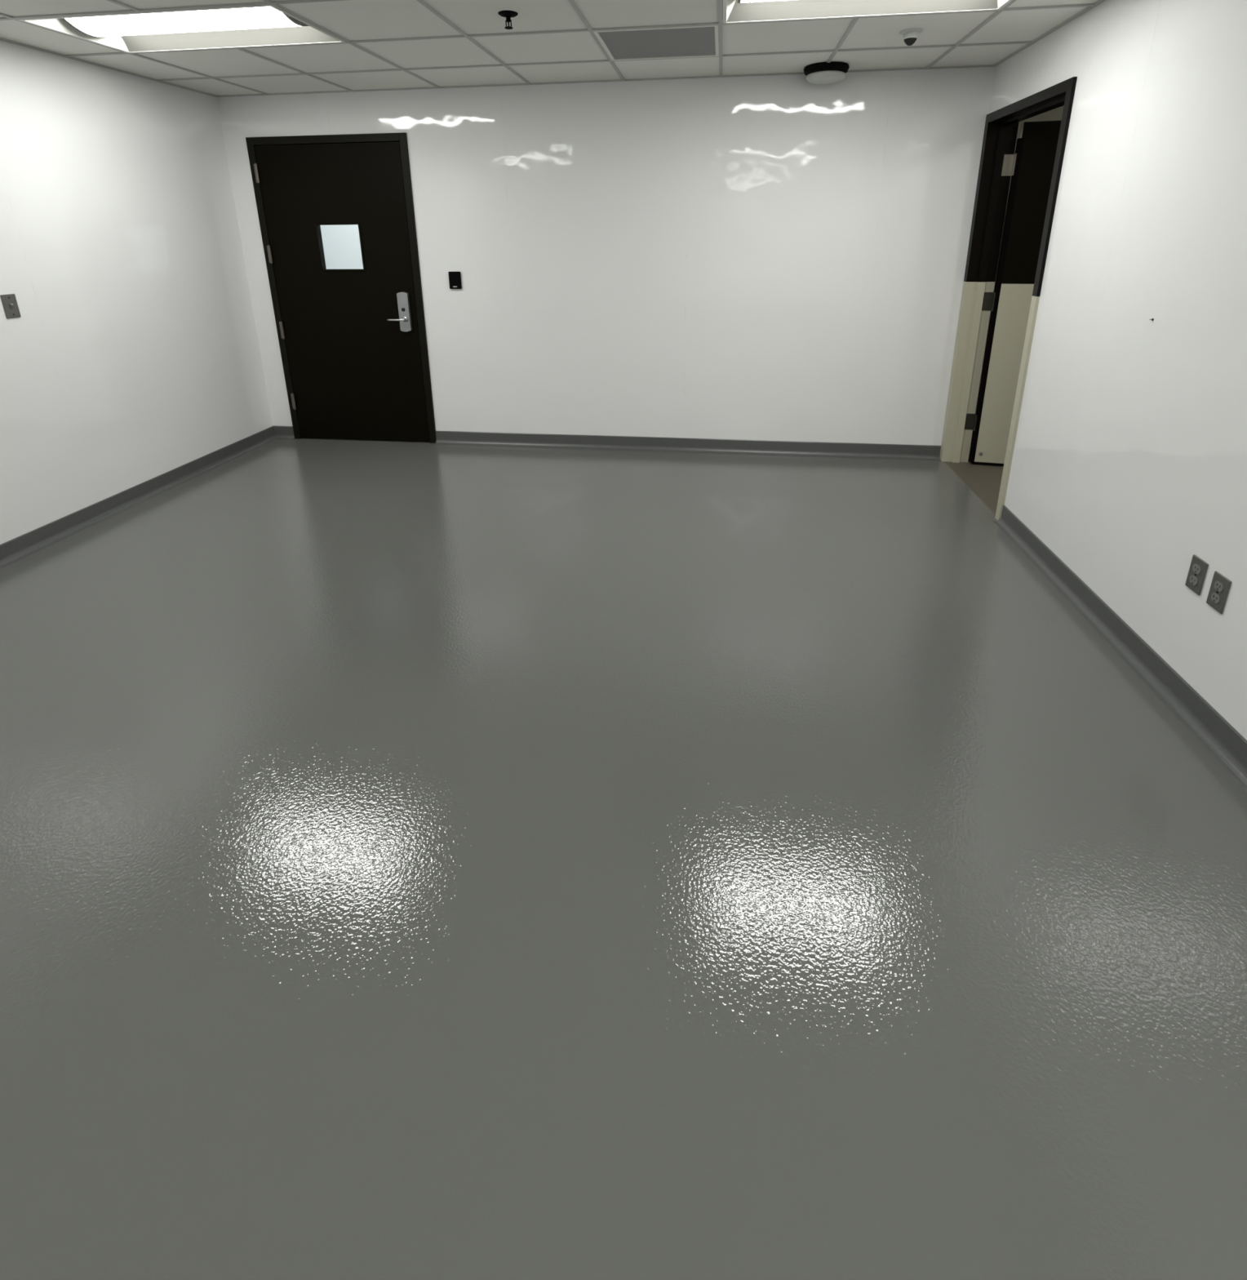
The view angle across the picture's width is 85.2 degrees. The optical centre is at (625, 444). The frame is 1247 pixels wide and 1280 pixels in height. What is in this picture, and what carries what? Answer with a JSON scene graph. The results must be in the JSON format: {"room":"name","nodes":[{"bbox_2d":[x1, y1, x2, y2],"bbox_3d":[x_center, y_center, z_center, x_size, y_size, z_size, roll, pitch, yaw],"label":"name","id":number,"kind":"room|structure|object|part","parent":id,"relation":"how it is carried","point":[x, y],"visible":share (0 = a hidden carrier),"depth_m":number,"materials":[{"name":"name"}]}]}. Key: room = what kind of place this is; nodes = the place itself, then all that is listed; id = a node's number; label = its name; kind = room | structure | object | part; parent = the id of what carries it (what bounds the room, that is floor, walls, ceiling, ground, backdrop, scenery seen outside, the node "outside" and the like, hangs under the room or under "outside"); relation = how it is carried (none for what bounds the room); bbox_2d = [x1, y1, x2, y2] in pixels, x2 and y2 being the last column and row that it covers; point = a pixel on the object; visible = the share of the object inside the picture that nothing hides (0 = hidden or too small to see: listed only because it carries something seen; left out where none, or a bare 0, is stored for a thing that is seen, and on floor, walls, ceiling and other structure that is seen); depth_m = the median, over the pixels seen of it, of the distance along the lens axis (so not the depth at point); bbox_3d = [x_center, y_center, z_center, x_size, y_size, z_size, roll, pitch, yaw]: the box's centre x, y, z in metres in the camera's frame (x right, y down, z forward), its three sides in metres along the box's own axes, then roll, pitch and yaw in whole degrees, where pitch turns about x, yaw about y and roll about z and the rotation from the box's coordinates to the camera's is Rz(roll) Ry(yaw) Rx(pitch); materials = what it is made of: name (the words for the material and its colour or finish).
{"room":"empty utility room","nodes":[
{"label":"empty utility room","id":0,"kind":"room"},
{"bbox_2d":[0,40,273,544],"bbox_3d":[-3.437,0.054,0.967,0.120,2.456,8.600,2,18,8],"label":"wall","id":1,"kind":"structure","parent":0,"point":[131,357],"depth_m":3.88,"materials":[{"name":"white paint"}]},
{"bbox_2d":[0,293,21,318],"bbox_3d":[-3.032,-0.684,3.344,0.016,0.114,0.070,2,18,8],"label":"light switch","id":2,"kind":"object","parent":1,"relation":"attached to","point":[9,301],"visible":1,"depth_m":3.34,"materials":[{"name":"silver metal"}]},
{"bbox_2d":[0,426,276,568],"bbox_3d":[-3.344,1.181,1.310,0.045,0.097,8.600,2,18,8],"label":"baseboard","id":3,"kind":"structure","parent":1,"relation":"attached to","point":[11,551],"depth_m":3.99,"materials":[{"name":"grey rubber"}]},
{"bbox_2d":[0,0,1106,97],"bbox_3d":[-0.892,-1.035,0.262,5.041,0.019,8.600,2,18,8],"label":"ceiling","id":4,"kind":"structure","parent":0,"point":[390,45],"depth_m":3.46,"materials":[{"name":"white tile"}]},
{"bbox_2d":[18,4,346,53],"bbox_3d":[-2.021,-1.964,3.143,1.199,0.086,0.590,2,18,8],"label":"recessed light","id":5,"kind":"object","parent":4,"relation":"in","point":[262,25],"visible":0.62,"depth_m":3.15,"materials":[{"name":"grey plastic"}]},
{"bbox_2d":[497,10,518,29],"bbox_3d":[-0.515,-1.857,2.970,0.086,0.060,0.086,2,18,8],"label":"sprinkler","id":6,"kind":"object","parent":4,"relation":"attached to","point":[508,14],"visible":1,"depth_m":2.96,"materials":[{"name":"black metal"}]},
{"bbox_2d":[593,25,719,61],"bbox_3d":[0.176,-2.042,3.453,0.590,0.007,0.590,2,18,8],"label":"ceiling vent","id":7,"kind":"object","parent":4,"relation":"in","point":[703,41],"visible":1,"depth_m":3.43,"materials":[{"name":"grey metal"}]},
{"bbox_2d":[804,61,849,84],"bbox_3d":[1.180,-2.183,3.998,0.260,0.084,0.260,2,18,8],"label":"ceiling light","id":8,"kind":"object","parent":4,"relation":"attached to","point":[822,73],"visible":1,"depth_m":3.92,"materials":[{"name":"black"}]},
{"bbox_2d":[723,0,1012,23],"bbox_3d":[1.000,-1.869,2.745,1.199,0.086,0.590,2,18,8],"label":"recessed light","id":9,"kind":"object","parent":4,"relation":"in","point":[734,11],"visible":1,"depth_m":2.99,"materials":[{"name":"white plastic"}]},
{"bbox_2d":[899,27,923,45],"bbox_3d":[1.386,-1.979,3.301,0.108,0.062,0.108,2,18,8],"label":"security camera","id":10,"kind":"object","parent":4,"relation":"attached to","point":[910,35],"visible":1,"depth_m":3.27,"materials":[{"name":"grey plastic"}]},
{"bbox_2d":[216,66,995,445],"bbox_3d":[-0.357,-1.260,4.729,5.161,2.644,0.120,2,18,8],"label":"wall","id":11,"kind":"structure","parent":0,"point":[769,257],"depth_m":4.56,"materials":[{"name":"white paint"}]},
{"bbox_2d":[245,132,435,443],"bbox_3d":[-2.043,-1.082,4.985,1.171,2.184,0.224,2,18,8],"label":"door","id":12,"kind":"structure","parent":11,"relation":"in","point":[336,212],"depth_m":4.92,"materials":[{"name":"black paint"}]},
{"bbox_3d":[-2.039,-1.418,4.866,0.317,0.308,0.006,2,18,7],"label":"glass pane","id":13,"kind":"part","parent":12,"relation":"part of","materials":[{"name":"white"}]},
{"bbox_3d":[-1.659,-0.900,4.883,0.133,0.017,0.022,2,18,9],"label":"lever","id":14,"kind":"part","parent":12,"relation":"part of","materials":[{"name":"silver metal"}]},
{"bbox_3d":[-1.603,-0.961,4.909,0.082,0.286,0.030,2,18,7],"label":"lock plate","id":15,"kind":"part","parent":12,"relation":"part of","materials":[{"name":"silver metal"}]},
{"bbox_2d":[448,271,462,288],"bbox_3d":[-1.212,-1.166,4.805,0.086,0.120,0.022,2,18,8],"label":"card reader","id":16,"kind":"object","parent":11,"relation":"attached to","point":[455,277],"visible":1,"depth_m":4.80,"materials":[{"name":"black plastic"}]},
{"bbox_2d":[273,426,941,461],"bbox_3d":[-0.292,-0.019,5.025,5.034,0.097,0.045,2,18,8],"label":"baseboard","id":17,"kind":"structure","parent":11,"relation":"attached to","point":[791,448],"depth_m":4.94,"materials":[{"name":"grey rubber"}]},
{"bbox_2d":[0,432,1246,1279],"bbox_3d":[0.608,1.288,1.170,8.161,0.100,9.570,2,18,8],"label":"floor","id":18,"kind":"structure","parent":0,"point":[419,860],"depth_m":1.65,"materials":[{"name":"grey"}]},
{"bbox_2d":[975,105,1064,413],"bbox_3d":[3.671,-0.877,3.290,2.980,2.700,3.650,2,18,8],"label":"wall","id":19,"kind":"structure","parent":0,"point":[1055,114],"depth_m":4.77,"materials":[{"name":"grey"}]},
{"bbox_2d":[989,0,1246,740],"bbox_3d":[1.694,0.107,0.320,0.140,2.644,8.720,2,18,8],"label":"wall","id":20,"kind":"structure","parent":0,"point":[1129,464],"depth_m":2.49,"materials":[{"name":"white paint"}]},
{"bbox_2d":[940,76,1077,519],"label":"door","id":21,"kind":"structure","parent":20,"relation":"in","point":[1036,166],"depth_m":4.21,"materials":[{"name":"black wood"}]},
{"bbox_3d":[2.342,-1.857,4.008,0.004,0.084,0.037,4,18,14],"label":"edge plate","id":22,"kind":"part","parent":21,"relation":"part of","materials":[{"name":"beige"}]},
{"bbox_2d":[993,505,1246,792],"bbox_3d":[1.535,1.497,0.149,0.045,0.097,7.524,2,18,8],"label":"baseboard","id":23,"kind":"structure","parent":20,"relation":"attached to","point":[1218,736],"depth_m":2.45,"materials":[{"name":"grey rubber"}]},
{"bbox_2d":[1185,554,1208,595],"bbox_3d":[1.858,0.424,2.207,0.009,0.114,0.070,2,18,8],"label":"wall outlet","id":24,"kind":"object","parent":20,"relation":"attached to","point":[1198,568],"visible":1,"depth_m":2.20,"materials":[{"name":"silver metal"}]},
{"bbox_2d":[1190,575,1198,585],"bbox_3d":[1.855,0.443,2.214,0.003,0.027,0.035,2,18,7],"label":"socket","id":25,"kind":"object","parent":24,"relation":"attached to","point":[1193,579],"depth_m":2.21,"materials":[{"name":"grey plastic"}]},
{"bbox_2d":[1192,564,1201,574],"bbox_3d":[1.855,0.404,2.201,0.003,0.027,0.035,2,18,7],"label":"socket","id":26,"kind":"object","parent":24,"relation":"attached to","point":[1197,568],"depth_m":2.20,"materials":[{"name":"grey plastic"}]},
{"bbox_2d":[1206,570,1231,613],"bbox_3d":[1.844,0.460,2.109,0.009,0.114,0.070,2,18,8],"label":"wall outlet","id":27,"kind":"object","parent":20,"relation":"attached to","point":[1220,585],"visible":1,"depth_m":2.10,"materials":[{"name":"silver metal"}]},
{"bbox_2d":[1211,592,1220,604],"bbox_3d":[1.841,0.479,2.116,0.003,0.027,0.035,2,18,7],"label":"socket","id":28,"kind":"object","parent":27,"relation":"attached to","point":[1215,597],"depth_m":2.11,"materials":[{"name":"grey plastic"}]},
{"bbox_2d":[1214,581,1223,591],"bbox_3d":[1.841,0.440,2.103,0.003,0.027,0.035,2,18,7],"label":"socket","id":29,"kind":"object","parent":27,"relation":"attached to","point":[1219,585],"depth_m":2.10,"materials":[{"name":"grey plastic"}]}
]}

